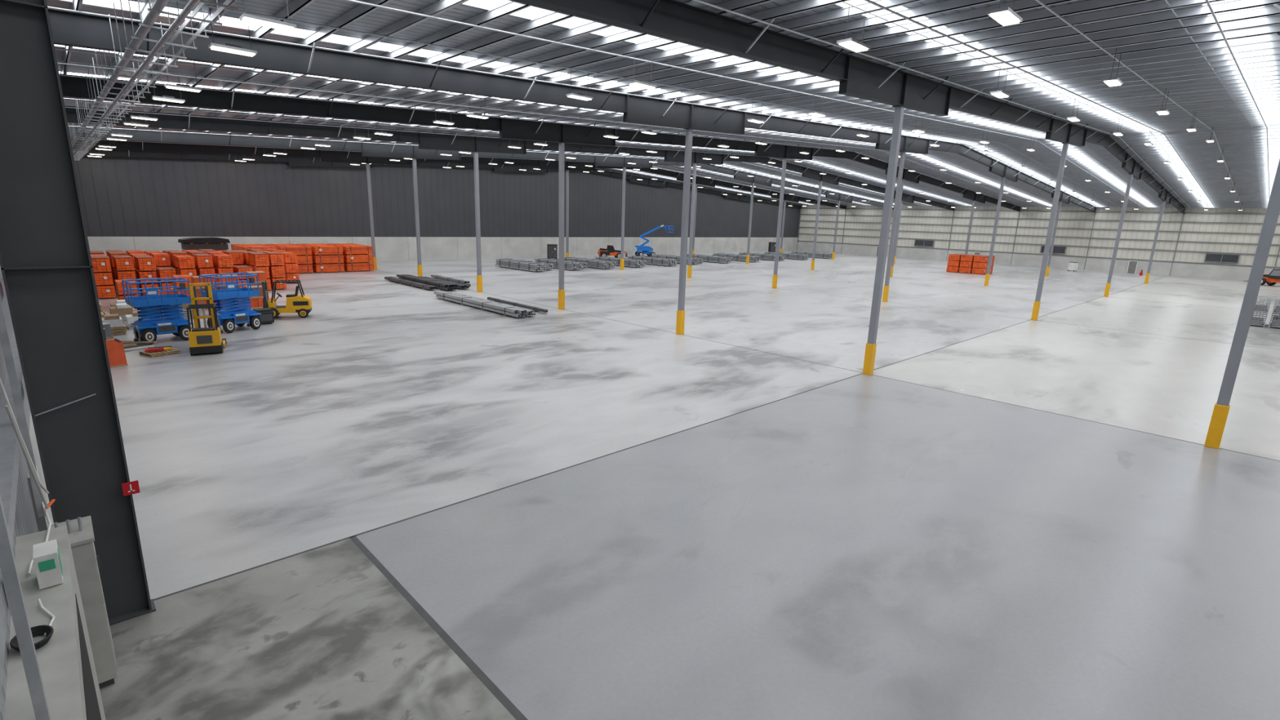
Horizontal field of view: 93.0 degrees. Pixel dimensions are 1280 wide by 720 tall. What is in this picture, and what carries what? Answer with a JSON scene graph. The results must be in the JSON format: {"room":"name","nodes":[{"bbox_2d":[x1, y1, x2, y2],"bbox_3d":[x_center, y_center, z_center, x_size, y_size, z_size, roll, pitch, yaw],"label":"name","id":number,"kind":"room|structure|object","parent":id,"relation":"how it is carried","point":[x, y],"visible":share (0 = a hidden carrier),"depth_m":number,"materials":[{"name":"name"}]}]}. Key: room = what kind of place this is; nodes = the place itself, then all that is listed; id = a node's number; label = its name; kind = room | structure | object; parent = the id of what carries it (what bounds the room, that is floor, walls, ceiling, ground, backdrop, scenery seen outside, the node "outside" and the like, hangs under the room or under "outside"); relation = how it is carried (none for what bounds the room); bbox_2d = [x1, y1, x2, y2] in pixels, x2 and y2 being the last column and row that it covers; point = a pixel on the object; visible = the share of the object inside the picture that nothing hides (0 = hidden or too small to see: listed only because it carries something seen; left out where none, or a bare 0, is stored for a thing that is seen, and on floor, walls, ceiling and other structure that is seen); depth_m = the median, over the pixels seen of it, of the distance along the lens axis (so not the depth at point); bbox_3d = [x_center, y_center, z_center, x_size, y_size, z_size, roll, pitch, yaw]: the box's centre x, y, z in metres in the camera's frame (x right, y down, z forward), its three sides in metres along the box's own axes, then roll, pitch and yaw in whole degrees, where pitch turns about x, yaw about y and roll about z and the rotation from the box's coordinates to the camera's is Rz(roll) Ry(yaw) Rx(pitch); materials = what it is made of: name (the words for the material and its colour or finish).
{"room":"warehouse interior","nodes":[
{"label":"warehouse interior","id":0,"kind":"room"},
{"bbox_2d":[0,266,106,719],"bbox_3d":[-21.072,-4.671,20.500,0.745,12.450,114.000,-11,18,-43],"label":"wall","id":1,"kind":"structure","parent":0,"point":[66,663],"depth_m":6.08,"materials":[{"name":"silver metal"}]},
{"bbox_2d":[0,296,50,719],"bbox_3d":[-6.000,-1.713,5.275,0.070,8.440,4.500,-11,18,-43],"label":"posts","id":2,"kind":"object","parent":1,"relation":"attached to","point":[8,567],"visible":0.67,"depth_m":4.56,"materials":[{"name":"metal"}]},
{"bbox_2d":[0,378,55,575],"bbox_3d":[-7.127,1.022,7.035,0.140,2.253,2.218,-9,17,-40],"label":"hanging cables","id":3,"kind":"object","parent":2,"relation":"hanging from","point":[36,477],"visible":0.94,"depth_m":7.02,"materials":[{"name":"white paint"}]},
{"bbox_2d":[9,598,55,652],"bbox_3d":[-5.718,2.487,5.727,0.291,0.083,0.920,-11,18,-43],"label":"cable coil","id":4,"kind":"object","parent":1,"relation":"on","point":[47,631],"visible":0.75,"depth_m":5.61,"materials":[{"name":"black rubber"}]},
{"bbox_2d":[32,539,63,589],"bbox_3d":[-6.263,2.159,6.432,0.185,0.360,0.355,-11,18,-43],"label":"control box","id":5,"kind":"object","parent":1,"relation":"on","point":[46,555],"visible":1,"depth_m":6.33,"materials":[{"name":"white paint"}]},
{"bbox_2d":[73,155,800,261],"bbox_3d":[-10.039,-26.400,107.484,140.600,15.750,0.374,-11,18,-43],"label":"wall","id":6,"kind":"structure","parent":0,"point":[143,204],"depth_m":85.12,"materials":[{"name":"metal"}]},
{"bbox_2d":[546,244,557,258],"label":"door","id":7,"kind":"structure","parent":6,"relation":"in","point":[552,249],"depth_m":98.57,"materials":[{"name":"metal"}]},
{"bbox_2d":[768,241,776,252],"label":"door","id":8,"kind":"structure","parent":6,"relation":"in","point":[771,248],"depth_m":142.69,"materials":[{"name":"metal"}]},
{"bbox_2d":[46,0,1279,142],"bbox_3d":[29.648,-21.446,66.232,140.600,4.187,114.600,-11,18,-43],"label":"roof purlins","id":9,"kind":"structure","parent":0,"point":[319,11],"depth_m":21.34,"materials":[{"name":"metal"}]},
{"bbox_2d":[627,67,657,89],"label":"lights","id":10,"kind":"object","parent":9,"relation":"attached to","point":[642,84],"depth_m":22.73,"materials":[{"name":"metal"}]},
{"bbox_2d":[53,0,1264,119],"bbox_3d":[28.266,-21.816,67.630,137.600,3.952,104.140,-11,18,-43],"label":"strips","id":11,"kind":"object","parent":9,"relation":"attached to","point":[531,12],"depth_m":20.59,"materials":[{"name":"white plastic"}]},
{"bbox_2d":[836,0,870,52],"label":"lights","id":12,"kind":"object","parent":9,"relation":"attached to","point":[853,44],"depth_m":16.79,"materials":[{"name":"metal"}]},
{"bbox_2d":[986,0,1022,26],"label":"lights","id":13,"kind":"object","parent":9,"relation":"attached to","point":[1004,16],"depth_m":14.14,"materials":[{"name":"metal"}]},
{"bbox_2d":[48,0,1279,213],"bbox_3d":[28.766,-20.971,67.414,139.600,4.924,112.538,-11,18,-43],"label":"roof","id":14,"kind":"structure","parent":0,"point":[673,20],"depth_m":36.46,"materials":[{"name":"grey metal"}]},
{"bbox_2d":[86,103,158,157],"label":"lights","id":15,"kind":"object","parent":14,"relation":"attached to","point":[140,117],"depth_m":40.24,"materials":[{"name":"metal"}]},
{"bbox_2d":[67,0,238,160],"bbox_3d":[-18.396,-10.368,21.634,1.300,1.506,113.000,-11,18,-43],"label":"cable tray","id":16,"kind":"object","parent":14,"relation":"attached to","point":[156,9],"visible":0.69,"depth_m":17.60,"materials":[{"name":"metal"}]},
{"bbox_2d":[151,61,201,102],"label":"lights","id":17,"kind":"object","parent":14,"relation":"attached to","point":[178,86],"depth_m":23.37,"materials":[{"name":"metal"}]},
{"bbox_2d":[208,0,296,56],"label":"lights","id":18,"kind":"object","parent":14,"relation":"attached to","point":[260,20],"depth_m":14.76,"materials":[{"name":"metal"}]},
{"bbox_2d":[466,104,488,119],"label":"lights","id":19,"kind":"object","parent":14,"relation":"attached to","point":[474,115],"depth_m":31.37,"materials":[{"name":"metal"}]},
{"bbox_2d":[565,72,593,100],"label":"lights","id":20,"kind":"object","parent":14,"relation":"attached to","point":[576,95],"depth_m":25.42,"materials":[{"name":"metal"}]},
{"bbox_2d":[47,0,1269,208],"bbox_3d":[29.255,-21.131,66.714,137.003,4.015,110.760,-11,18,-43],"label":"ceiling lights","id":21,"kind":"object","parent":14,"relation":"attached to","point":[1039,2],"visible":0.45,"depth_m":29.52,"materials":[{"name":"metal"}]},
{"bbox_2d":[807,109,826,116],"label":"lights","id":22,"kind":"object","parent":14,"relation":"attached to","point":[817,113],"depth_m":31.03,"materials":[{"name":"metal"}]},
{"bbox_2d":[989,65,1009,97],"label":"lights","id":23,"kind":"object","parent":14,"relation":"attached to","point":[999,94],"depth_m":25.04,"materials":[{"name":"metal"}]},
{"bbox_2d":[1102,48,1123,86],"label":"lights","id":24,"kind":"object","parent":14,"relation":"attached to","point":[1111,82],"depth_m":22.40,"materials":[{"name":"metal"}]},
{"bbox_2d":[1155,88,1169,115],"label":"lights","id":25,"kind":"object","parent":14,"relation":"attached to","point":[1162,112],"depth_m":30.68,"materials":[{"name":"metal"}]},
{"bbox_2d":[57,0,1279,208],"bbox_3d":[29.528,-21.267,66.161,138.321,4.226,114.000,-11,18,-43],"label":"ceiling","id":26,"kind":"structure","parent":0,"point":[1190,58],"depth_m":30.17,"materials":[{"name":"grey metal"}]},
{"bbox_2d":[98,250,1279,719],"bbox_3d":[29.229,-8.136,69.351,140.000,0.001,114.000,-11,18,-43],"label":"floor","id":27,"kind":"structure","parent":0,"point":[863,546],"depth_m":15.40,"materials":[{"name":"concrete"}]},
{"bbox_2d":[0,0,155,626],"bbox_3d":[-8.868,-1.051,9.198,1.050,11.307,0.400,-11,18,-43],"label":"column","id":28,"kind":"structure","parent":27,"relation":"on","point":[46,264],"depth_m":9.22,"materials":[{"name":"grey metal"}]},
{"bbox_2d":[34,393,96,416],"bbox_3d":[-8.971,0.700,9.489,0.747,0.243,0.028,-11,18,-43],"label":"rod","id":29,"kind":"object","parent":28,"relation":"attached to","point":[91,395],"visible":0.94,"depth_m":9.48,"materials":[{"name":"metal"}]},
{"bbox_2d":[121,480,139,496],"bbox_3d":[-8.479,2.121,10.114,0.210,0.220,0.094,-11,18,-43],"label":"fire sign","id":30,"kind":"object","parent":28,"relation":"attached to","point":[131,487],"visible":1,"depth_m":10.08,"materials":[{"name":"red paint"}]},
{"bbox_2d":[50,515,117,688],"bbox_3d":[-8.143,3.513,8.908,0.460,2.600,0.860,-11,18,-43],"label":"tall cabinet","id":31,"kind":"object","parent":27,"relation":"on","point":[80,530],"visible":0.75,"depth_m":8.70,"materials":[{"name":"beige metal"}]},
{"bbox_2d":[102,322,113,340],"bbox_3d":[-26.451,-1.084,29.248,1.240,1.150,6.989,-8,16,-36],"label":"clutter","id":32,"kind":"object","parent":27,"relation":"on","point":[107,330],"visible":0.09,"depth_m":31.57,"materials":[{"name":"grey metal"}]},
{"bbox_2d":[105,338,128,368],"bbox_3d":[-23.192,-0.285,26.396,1.050,1.095,1.100,12,16,36],"label":"panels","id":33,"kind":"object","parent":27,"relation":"on","point":[115,348],"visible":0.44,"depth_m":26.37,"materials":[{"name":"paint"}]},
{"bbox_2d":[122,340,155,351],"bbox_3d":[-25.349,-0.701,29.758,2.552,0.180,2.090,-11,18,-43],"label":"pile","id":34,"kind":"object","parent":27,"relation":"on","point":[129,345],"visible":0.45,"depth_m":29.96,"materials":[{"name":"white paint"}]},
{"bbox_2d":[97,298,201,335],"bbox_3d":[-30.300,-3.030,36.946,5.818,1.185,9.978,-11,18,-43],"label":"stacks","id":35,"kind":"object","parent":27,"relation":"on","point":[121,313],"visible":0.39,"depth_m":34.51,"materials":[{"name":"white paint"}]},
{"bbox_2d":[121,277,193,344],"bbox_3d":[-24.860,-2.583,31.479,1.908,3.146,2.439,13,17,39],"label":"scissor lift","id":36,"kind":"object","parent":27,"relation":"on","point":[157,317],"visible":0.94,"depth_m":31.13,"materials":[{"name":"blue paint"}]},
{"bbox_2d":[138,345,179,357],"bbox_3d":[-22.849,-0.449,28.880,1.160,0.297,1.202,9,15,28],"label":"wooden pallet","id":37,"kind":"object","parent":27,"relation":"on","point":[152,352],"visible":1,"depth_m":28.67,"materials":[{"name":"brown wood"}]},
{"bbox_2d":[114,273,217,307],"bbox_3d":[-34.621,-4.948,43.237,8.310,1.790,4.674,-11,18,-43],"label":"stack","id":38,"kind":"object","parent":27,"relation":"on","point":[118,283],"visible":0.14,"depth_m":41.24,"materials":[{"name":"paint"}]},
{"bbox_2d":[89,248,286,298],"bbox_3d":[-37.922,-7.561,51.106,12.451,3.085,9.162,-11,18,-43],"label":"stack","id":39,"kind":"object","parent":27,"relation":"on","point":[117,264],"visible":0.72,"depth_m":48.46,"materials":[{"name":"paint"}]},
{"bbox_2d":[177,236,230,250],"bbox_3d":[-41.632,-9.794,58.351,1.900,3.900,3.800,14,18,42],"label":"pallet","id":40,"kind":"object","parent":27,"relation":"on","point":[206,242],"visible":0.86,"depth_m":57.41,"materials":[{"name":"black plastic"}]},
{"bbox_2d":[186,282,226,355],"bbox_3d":[-21.333,-2.121,29.729,1.420,3.257,2.870,-6,15,-31],"label":"forklift","id":41,"kind":"object","parent":27,"relation":"on","point":[206,340],"visible":1,"depth_m":29.05,"materials":[{"name":"yellow metal"}]},
{"bbox_2d":[190,271,269,310],"bbox_3d":[-28.218,-4.775,42.427,4.692,2.207,5.642,-11,18,-43],"label":"cartons","id":42,"kind":"object","parent":27,"relation":"on","point":[256,301],"visible":0.38,"depth_m":42.22,"materials":[{"name":"orange cardboard"}]},
{"bbox_2d":[199,272,261,333],"bbox_3d":[-23.303,-3.287,34.693,1.908,3.146,2.300,9,15,27],"label":"scissor lift","id":43,"kind":"object","parent":27,"relation":"on","point":[234,312],"visible":0.82,"depth_m":34.40,"materials":[{"name":"blue paint"}]},
{"bbox_2d":[253,307,274,324],"bbox_3d":[-22.904,-2.651,36.975,0.799,0.892,0.884,13,17,39],"label":"tool case","id":44,"kind":"object","parent":27,"relation":"on","point":[266,316],"visible":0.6,"depth_m":36.76,"materials":[{"name":"black plastic"}]},
{"bbox_2d":[262,248,299,283],"bbox_3d":[-35.224,-9.296,59.518,1.110,2.790,8.489,-11,18,-43],"label":"stack","id":45,"kind":"object","parent":27,"relation":"on","point":[291,266],"visible":0.33,"depth_m":56.58,"materials":[{"name":"paint"}]},
{"bbox_2d":[262,280,311,318],"bbox_3d":[-23.339,-3.910,39.110,3.802,2.344,1.490,-4,14,-23],"label":"forklift","id":46,"kind":"object","parent":27,"relation":"on","point":[301,304],"visible":0.8,"depth_m":39.09,"materials":[{"name":"yellow metal"}]},
{"bbox_2d":[230,243,373,273],"bbox_3d":[-37.763,-11.499,68.448,12.729,2.850,6.520,-11,18,-43],"label":"stack","id":47,"kind":"object","parent":27,"relation":"on","point":[311,257],"visible":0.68,"depth_m":67.45,"materials":[{"name":"paint"}]},
{"bbox_2d":[365,163,377,270],"bbox_3d":[-31.336,-16.618,70.893,0.500,12.092,0.500,-11,18,-43],"label":"steel column","id":48,"kind":"structure","parent":27,"relation":"on","point":[368,174],"depth_m":70.72,"materials":[{"name":"grey metal"}]},
{"bbox_2d":[412,158,422,276],"bbox_3d":[-22.834,-14.337,62.300,0.500,12.092,0.500,-11,18,-43],"label":"steel column","id":49,"kind":"structure","parent":27,"relation":"on","point":[414,160],"depth_m":62.14,"materials":[{"name":"grey metal"}]},
{"bbox_2d":[384,274,470,290],"bbox_3d":[-20.381,-7.620,59.165,4.600,0.600,11.422,-11,18,-43],"label":"bundle","id":50,"kind":"object","parent":27,"relation":"on","point":[442,282],"visible":1,"depth_m":58.09,"materials":[{"name":"black metal"}]},
{"bbox_2d":[473,151,482,292],"bbox_3d":[-14.331,-12.055,53.707,0.500,12.092,0.500,-11,18,-43],"label":"steel column","id":51,"kind":"structure","parent":27,"relation":"on","point":[479,277],"depth_m":53.58,"materials":[{"name":"grey metal"}]},
{"bbox_2d":[433,291,547,317],"bbox_3d":[-11.523,-4.438,46.818,3.275,0.580,12.600,-11,18,-43],"label":"bundle","id":52,"kind":"object","parent":27,"relation":"on","point":[516,311],"visible":1,"depth_m":45.22,"materials":[{"name":"grey metal"}]},
{"bbox_2d":[495,258,547,271],"bbox_3d":[-15.535,-12.324,78.862,1.920,1.070,9.406,-11,18,-43],"label":"bundle","id":53,"kind":"object","parent":27,"relation":"on","point":[531,266],"visible":1,"depth_m":77.39,"materials":[{"name":"metal"}]},
{"bbox_2d":[518,259,553,270],"bbox_3d":[-14.315,-12.658,80.887,1.420,0.870,7.831,-11,18,-43],"label":"bundle","id":54,"kind":"object","parent":27,"relation":"on","point":[549,266],"visible":0.2,"depth_m":78.57,"materials":[{"name":"metal"}]},
{"bbox_2d":[533,257,582,270],"bbox_3d":[-11.112,-12.985,82.277,2.020,1.070,8.499,-11,18,-43],"label":"bundle","id":55,"kind":"object","parent":27,"relation":"on","point":[568,265],"visible":0.65,"depth_m":80.14,"materials":[{"name":"metal"}]},
{"bbox_2d":[556,142,564,309],"bbox_3d":[-5.828,-9.774,45.114,0.500,12.092,0.500,-11,18,-43],"label":"steel column","id":56,"kind":"structure","parent":27,"relation":"on","point":[561,144],"depth_m":44.99,"materials":[{"name":"grey metal"}]},
{"bbox_2d":[565,169,569,257],"bbox_3d":[-10.759,-21.148,90.051,0.500,13.434,0.500,-11,18,-43],"label":"steel column","id":57,"kind":"structure","parent":27,"relation":"on","point":[567,171],"depth_m":89.90,"materials":[{"name":"grey metal"}]},
{"bbox_2d":[554,258,587,268],"bbox_3d":[-10.286,-13.424,84.700,1.420,0.870,7.873,-11,18,-43],"label":"bundle","id":58,"kind":"object","parent":27,"relation":"on","point":[584,264],"visible":0.16,"depth_m":82.36,"materials":[{"name":"metal"}]},
{"bbox_2d":[564,257,613,268],"bbox_3d":[-7.625,-13.765,86.074,1.820,1.070,9.946,-11,18,-43],"label":"bundle","id":59,"kind":"object","parent":27,"relation":"on","point":[597,264],"visible":0.63,"depth_m":83.76,"materials":[{"name":"metal"}]},
{"bbox_2d":[586,257,616,266],"bbox_3d":[-6.529,-14.132,88.225,1.420,0.870,7.833,-11,18,-43],"label":"bundle","id":60,"kind":"object","parent":27,"relation":"on","point":[614,262],"visible":0.12,"depth_m":85.89,"materials":[{"name":"metal"}]},
{"bbox_2d":[597,244,627,257],"bbox_3d":[-4.292,-18.636,104.833,5.999,2.200,2.360,-1,14,-14],"label":"telehandler","id":61,"kind":"object","parent":27,"relation":"on","point":[610,251],"visible":0.78,"depth_m":104.14,"materials":[{"name":"orange paint"}]},
{"bbox_2d":[594,256,644,267],"bbox_3d":[-3.159,-14.547,90.010,1.920,1.070,9.001,-11,18,-43],"label":"bundle","id":62,"kind":"object","parent":27,"relation":"on","point":[631,263],"visible":0.71,"depth_m":87.77,"materials":[{"name":"metal"}]},
{"bbox_2d":[620,166,626,270],"bbox_3d":[-2.256,-18.867,81.458,0.500,13.434,0.500,-11,18,-43],"label":"steel column","id":63,"kind":"structure","parent":27,"relation":"on","point":[622,259],"depth_m":81.32,"materials":[{"name":"grey metal"}]},
{"bbox_2d":[615,257,646,265],"bbox_3d":[-2.192,-14.948,92.290,1.420,0.870,7.863,-11,18,-43],"label":"bundle","id":64,"kind":"object","parent":27,"relation":"on","point":[645,261],"visible":0.16,"depth_m":89.95,"materials":[{"name":"metal"}]},
{"bbox_2d":[627,255,676,266],"bbox_3d":[1.736,-15.378,94.215,1.920,1.070,9.045,-11,18,-43],"label":"bundle","id":65,"kind":"object","parent":27,"relation":"on","point":[652,260],"visible":0.81,"depth_m":92.55,"materials":[{"name":"metal"}]},
{"bbox_2d":[633,224,674,257],"bbox_3d":[2.505,-22.137,112.694,7.293,5.846,2.442,-3,14,-19],"label":"boom lift","id":66,"kind":"object","parent":27,"relation":"on","point":[642,249],"visible":0.93,"depth_m":112.00,"materials":[{"name":"blue paint"}]},
{"bbox_2d":[652,254,700,264],"bbox_3d":[5.790,-16.434,99.270,2.020,1.070,8.876,-11,18,-43],"label":"bundle","id":67,"kind":"object","parent":27,"relation":"on","point":[695,260],"visible":0.62,"depth_m":97.95,"materials":[{"name":"metal"}]},
{"bbox_2d":[675,128,695,334],"bbox_3d":[2.674,-7.493,36.521,0.500,12.092,0.500,-11,18,-43],"label":"steel column","id":68,"kind":"structure","parent":27,"relation":"on","point":[680,322],"depth_m":36.37,"materials":[{"name":"grey metal"}]},
{"bbox_2d":[687,162,696,278],"bbox_3d":[6.247,-16.586,72.865,0.500,13.434,0.500,-11,18,-43],"label":"steel column","id":69,"kind":"structure","parent":27,"relation":"on","point":[694,175],"depth_m":72.77,"materials":[{"name":"grey metal"}]},
{"bbox_2d":[692,183,697,253],"bbox_3d":[9.794,-24.891,109.394,0.500,13.158,0.500,-11,18,-43],"label":"steel column","id":70,"kind":"structure","parent":27,"relation":"on","point":[695,195],"depth_m":109.14,"materials":[{"name":"grey metal"}]},
{"bbox_2d":[129,257,1279,719],"bbox_3d":[29.229,-8.138,69.351,140.000,0.002,114.000,-11,18,-43],"label":"joint","id":71,"kind":"structure","parent":27,"relation":"on","point":[513,709],"depth_m":12.07,"materials":[{"name":"grey concrete"}]},
{"bbox_2d":[686,253,730,262],"bbox_3d":[11.361,-17.414,104.200,1.920,1.070,9.354,-11,18,-43],"label":"bundle","id":72,"kind":"object","parent":27,"relation":"on","point":[705,258],"visible":0.73,"depth_m":102.17,"materials":[{"name":"metal"}]},
{"bbox_2d":[712,253,759,262],"bbox_3d":[17.246,-18.475,109.517,2.020,1.070,9.262,-11,18,-43],"label":"bundle","id":73,"kind":"object","parent":27,"relation":"on","point":[735,257],"visible":0.81,"depth_m":108.02,"materials":[{"name":"metal"}]},
{"bbox_2d":[746,182,754,263],"bbox_3d":[18.296,-22.610,100.801,0.500,13.158,0.500,-11,18,-43],"label":"steel column","id":74,"kind":"structure","parent":27,"relation":"on","point":[753,183],"depth_m":100.71,"materials":[{"name":"grey metal"}]},
{"bbox_2d":[738,252,783,260],"bbox_3d":[22.885,-19.601,115.081,2.020,1.070,9.003,-11,18,-43],"label":"bundle","id":75,"kind":"object","parent":27,"relation":"on","point":[763,256],"visible":0.61,"depth_m":113.50,"materials":[{"name":"metal"}]},
{"bbox_2d":[772,157,786,288],"bbox_3d":[14.749,-14.305,64.272,0.500,13.434,0.500,-11,18,-43],"label":"steel column","id":76,"kind":"structure","parent":27,"relation":"on","point":[784,160],"depth_m":64.14,"materials":[{"name":"grey metal"}]},
{"bbox_2d":[779,200,786,253],"bbox_3d":[30.325,-27.967,128.893,0.500,11.511,0.500,-11,18,-43],"label":"steel column","id":77,"kind":"structure","parent":27,"relation":"on","point":[784,202],"depth_m":128.72,"materials":[{"name":"grey metal"}]},
{"bbox_2d":[764,252,808,259],"bbox_3d":[28.864,-20.636,120.303,2.020,1.070,9.166,-11,18,-43],"label":"bundle","id":78,"kind":"object","parent":27,"relation":"on","point":[788,255],"visible":0.77,"depth_m":118.23,"materials":[{"name":"metal"}]},
{"bbox_2d":[791,251,832,258],"bbox_3d":[36.002,-22.020,127.169,2.020,1.070,8.832,-11,18,-43],"label":"bundle","id":79,"kind":"object","parent":27,"relation":"on","point":[824,255],"visible":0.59,"depth_m":125.35,"materials":[{"name":"metal"}]},
{"bbox_2d":[810,181,822,270],"bbox_3d":[26.799,-20.329,92.208,0.500,13.158,0.500,-11,18,-43],"label":"steel column","id":80,"kind":"structure","parent":27,"relation":"on","point":[812,267],"depth_m":92.10,"materials":[{"name":"grey metal"}]},
{"bbox_2d":[831,200,840,259],"bbox_3d":[38.828,-25.686,120.300,0.500,11.511,0.500,-11,18,-43],"label":"steel column","id":81,"kind":"structure","parent":27,"relation":"on","point":[838,202],"depth_m":120.20,"materials":[{"name":"grey metal"}]},
{"bbox_2d":[862,104,907,375],"bbox_3d":[11.177,-5.212,27.928,0.500,12.092,0.500,-11,18,-43],"label":"steel column","id":82,"kind":"structure","parent":27,"relation":"on","point":[871,345],"depth_m":27.75,"materials":[{"name":"grey metal"}]},
{"bbox_2d":[882,151,906,302],"bbox_3d":[23.252,-12.023,55.679,0.500,13.434,0.500,-11,18,-43],"label":"steel column","id":83,"kind":"structure","parent":27,"relation":"on","point":[886,290],"depth_m":55.54,"materials":[{"name":"grey metal"}]},
{"bbox_2d":[889,178,905,276],"bbox_3d":[35.302,-18.048,83.615,0.500,13.158,0.500,-11,18,-43],"label":"steel column","id":84,"kind":"structure","parent":27,"relation":"on","point":[902,183],"depth_m":83.45,"materials":[{"name":"grey metal"}]},
{"bbox_2d":[893,200,902,264],"bbox_3d":[47.331,-23.405,111.707,0.500,11.511,0.500,-11,18,-43],"label":"steel column","id":85,"kind":"structure","parent":27,"relation":"on","point":[901,200],"depth_m":111.56,"materials":[{"name":"grey metal"}]},
{"bbox_2d":[964,200,975,253],"bbox_3d":[55.833,-21.123,103.114,0.500,11.511,0.500,-11,18,-43],"label":"steel column","id":86,"kind":"structure","parent":27,"relation":"on","point":[974,202],"depth_m":102.70,"materials":[{"name":"grey metal"}]},
{"bbox_2d":[946,253,995,274],"bbox_3d":[52.954,-15.395,97.335,4.379,2.820,5.520,-11,18,-43],"label":"stack","id":87,"kind":"object","parent":27,"relation":"on","point":[957,263],"visible":0.95,"depth_m":95.89,"materials":[{"name":"paint"}]},
{"bbox_2d":[984,176,1005,285],"bbox_3d":[43.804,-15.766,75.022,0.500,13.158,0.500,-11,18,-43],"label":"steel column","id":88,"kind":"structure","parent":27,"relation":"on","point":[988,273],"depth_m":74.92,"materials":[{"name":"grey metal"}]},
{"bbox_2d":[1031,142,1071,319],"bbox_3d":[31.755,-9.742,47.086,0.500,13.434,0.500,-11,18,-43],"label":"steel column","id":89,"kind":"structure","parent":27,"relation":"on","point":[1036,308],"depth_m":46.94,"materials":[{"name":"grey metal"}]},
{"bbox_2d":[1044,200,1062,275],"bbox_3d":[64.336,-18.842,94.521,0.500,11.511,0.500,-11,18,-43],"label":"steel column","id":90,"kind":"structure","parent":27,"relation":"on","point":[1060,202],"depth_m":94.45,"materials":[{"name":"grey metal"}]},
{"bbox_2d":[1067,262,1078,271],"bbox_3d":[78.229,-16.882,109.788,0.840,1.575,1.240,-4,14,-22],"label":"machine","id":91,"kind":"object","parent":27,"relation":"on","point":[1073,266],"visible":1,"depth_m":109.42,"materials":[{"name":"white paint"}]},
{"bbox_2d":[1103,173,1134,297],"bbox_3d":[52.307,-13.485,66.429,0.500,13.158,0.500,-11,18,-43],"label":"steel column","id":92,"kind":"structure","parent":27,"relation":"on","point":[1131,175],"depth_m":66.31,"materials":[{"name":"grey metal"}]},
{"bbox_2d":[1144,200,1165,284],"bbox_3d":[72.839,-16.561,85.928,0.500,11.511,0.500,-11,18,-43],"label":"steel column","id":93,"kind":"structure","parent":27,"relation":"on","point":[1148,273],"depth_m":85.83,"materials":[{"name":"grey metal"}]},
{"bbox_2d":[1204,159,1279,448],"bbox_3d":[19.680,-2.930,19.335,0.500,12.092,0.500,-11,18,-43],"label":"steel column","id":94,"kind":"structure","parent":27,"relation":"on","point":[1221,408],"depth_m":19.59,"materials":[{"name":"grey metal"}]},
{"bbox_2d":[1244,269,1279,285],"bbox_3d":[93.967,-12.285,90.213,2.714,2.530,6.899,-1,14,-14],"label":"telehandler","id":95,"kind":"object","parent":27,"relation":"on","point":[1271,279],"visible":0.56,"depth_m":89.64,"materials":[{"name":"orange paint"}]},
{"bbox_2d":[1250,297,1279,328],"bbox_3d":[51.455,-3.679,48.576,2.760,2.162,4.260,-11,18,-43],"label":"cage","id":96,"kind":"object","parent":27,"relation":"on","point":[1260,306],"visible":0.71,"depth_m":48.61,"materials":[{"name":"metal"}]},
{"bbox_2d":[796,204,1279,283],"bbox_3d":[80.017,-23.375,115.559,0.420,11.700,114.000,-11,18,-43],"label":"wall","id":97,"kind":"structure","parent":0,"point":[1184,241],"depth_m":114.28,"materials":[{"name":"metal"}]},
{"bbox_2d":[914,239,933,247],"bbox_3d":[62.396,-25.656,133.453,0.110,1.400,4.100,-11,18,-43],"label":"window","id":98,"kind":"structure","parent":97,"relation":"in","point":[917,242],"depth_m":133.41,"materials":[{"name":"grey glass"}]},
{"bbox_2d":[973,251,981,254],"bbox_3d":[69.981,-21.342,126.212,0.155,2.270,1.320,-11,18,-43],"label":"door","id":99,"kind":"structure","parent":97,"relation":"in","point":[975,252],"depth_m":126.01,"materials":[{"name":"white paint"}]},
{"bbox_2d":[1040,245,1066,253],"bbox_3d":[79.192,-21.150,116.479,0.110,1.400,4.100,-11,18,-43],"label":"window","id":100,"kind":"structure","parent":97,"relation":"in","point":[1056,250],"depth_m":116.03,"materials":[{"name":"grey glass"}]},
{"bbox_2d":[1126,260,1138,273],"bbox_3d":[87.744,-16.576,108.260,0.155,2.270,1.320,-11,18,-43],"label":"door","id":101,"kind":"structure","parent":97,"relation":"in","point":[1132,264],"depth_m":108.23,"materials":[{"name":"white paint"}]},
{"bbox_2d":[1204,253,1239,263],"bbox_3d":[95.641,-16.737,99.854,0.110,1.400,4.100,-11,18,-43],"label":"window","id":102,"kind":"structure","parent":97,"relation":"in","point":[1210,257],"depth_m":99.83,"materials":[{"name":"grey glass"}]}
]}

